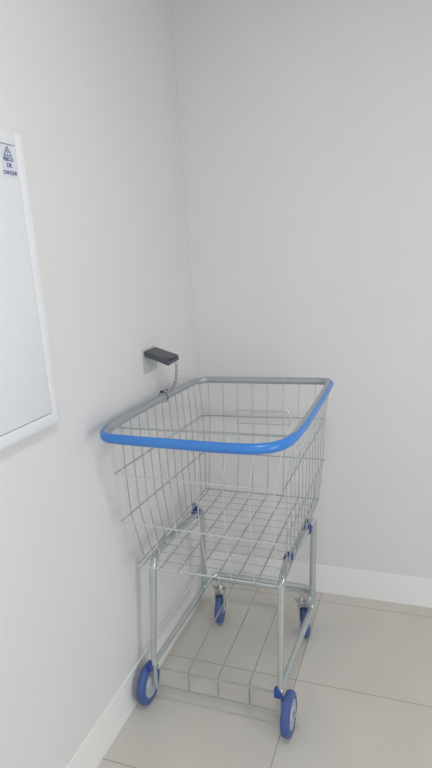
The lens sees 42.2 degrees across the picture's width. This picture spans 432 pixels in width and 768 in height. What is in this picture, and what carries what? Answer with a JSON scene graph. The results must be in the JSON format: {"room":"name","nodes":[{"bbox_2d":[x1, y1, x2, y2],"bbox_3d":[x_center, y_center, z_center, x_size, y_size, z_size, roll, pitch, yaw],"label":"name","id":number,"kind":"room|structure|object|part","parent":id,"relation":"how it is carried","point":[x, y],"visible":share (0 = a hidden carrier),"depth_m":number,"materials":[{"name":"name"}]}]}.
{"room":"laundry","nodes":[
{"label":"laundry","id":0,"kind":"room"},
{"bbox_2d":[0,0,212,767],"bbox_3d":[-0.870,0.132,0.580,0.125,2.700,4.205,1,14,20],"label":"wall","id":1,"kind":"structure","parent":0,"point":[89,88],"depth_m":1.72,"materials":[{"name":"white paint"}]},
{"bbox_2d":[0,129,59,449],"bbox_3d":[-0.555,-0.189,1.194,0.030,0.731,0.569,1,14,20],"label":"electrical panel","id":2,"kind":"object","parent":1,"relation":"attached to","point":[28,394],"visible":1,"depth_m":1.37,"materials":[{"name":"white metal"}]},
{"bbox_2d":[66,552,214,767],"bbox_3d":[-0.722,1.379,0.845,0.005,0.138,4.205,1,14,20],"label":"baseboard","id":3,"kind":"structure","parent":1,"relation":"attached to","point":[104,732],"depth_m":1.93,"materials":[{"name":"white paint"}]},
{"bbox_2d":[142,346,178,374],"bbox_3d":[-0.201,-0.089,2.060,0.098,0.089,0.108,1,14,20],"label":"lock","id":4,"kind":"object","parent":1,"relation":"attached to","point":[152,355],"visible":1,"depth_m":2.04,"materials":[{"name":"grey plastic"}]},
{"bbox_3d":[-0.246,-0.090,2.076,0.002,0.089,0.108,1,14,20],"label":"plate","id":5,"kind":"part","parent":4,"relation":"part of","materials":[{"name":"white metal"}]},
{"bbox_2d":[159,361,177,402],"bbox_3d":[-0.175,-0.007,2.068,0.080,0.148,0.028,-9,14,-22],"label":"chain","id":6,"kind":"object","parent":4,"relation":"hanging from","point":[161,391],"visible":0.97,"depth_m":2.07,"materials":[{"name":"silver metal"}]},
{"bbox_2d":[97,580,431,767],"bbox_3d":[0.603,1.498,0.461,3.050,0.100,4.350,1,14,20],"label":"floor","id":7,"kind":"structure","parent":0,"point":[361,679],"depth_m":2.02,"materials":[{"name":"tile"}]},
{"bbox_2d":[100,376,333,738],"bbox_3d":[0.069,0.579,2.002,0.625,1.065,0.809,1,14,20],"label":"shopping cart","id":8,"kind":"object","parent":7,"relation":"on","point":[148,680],"visible":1,"depth_m":1.95,"materials":[{"name":"metal"}]},
{"bbox_3d":[-0.168,0.296,2.068,0.039,0.474,0.668,2,14,23],"label":"panel","id":9,"kind":"part","parent":8,"relation":"part of","materials":[{"name":"metal"}]},
{"bbox_3d":[-0.138,0.741,2.152,0.045,0.419,0.506,1,14,20],"label":"frame","id":10,"kind":"part","parent":8,"relation":"part of","materials":[{"name":"metal"}]},
{"bbox_3d":[-0.054,0.379,1.679,0.548,0.477,0.054,1,14,20],"label":"panel","id":11,"kind":"part","parent":8,"relation":"part of","materials":[{"name":"metal"}]},
{"bbox_3d":[0.184,0.224,2.277,0.512,0.476,0.032,1,14,20],"label":"panel","id":12,"kind":"part","parent":8,"relation":"part of","materials":[{"name":"metal"}]},
{"bbox_3d":[0.291,0.757,2.000,0.041,0.440,0.513,2,14,23],"label":"frame","id":13,"kind":"part","parent":8,"relation":"part of","materials":[{"name":"metal"}]},
{"bbox_3d":[0.309,0.306,1.883,0.060,0.477,0.694,1,14,20],"label":"panel","id":14,"kind":"part","parent":8,"relation":"part of","materials":[{"name":"metal"}]},
{"bbox_2d":[171,0,431,578],"bbox_3d":[1.221,-0.355,2.057,3.010,2.700,0.135,1,14,20],"label":"wall","id":15,"kind":"structure","parent":0,"point":[306,125],"depth_m":2.25,"materials":[{"name":"white paint"}]},
{"bbox_2d":[214,552,431,607],"bbox_3d":[1.284,0.908,2.281,2.750,0.136,0.005,1,14,20],"label":"baseboard","id":16,"kind":"structure","parent":15,"relation":"attached to","point":[417,591],"depth_m":2.53,"materials":[{"name":"white paint"}]}
]}

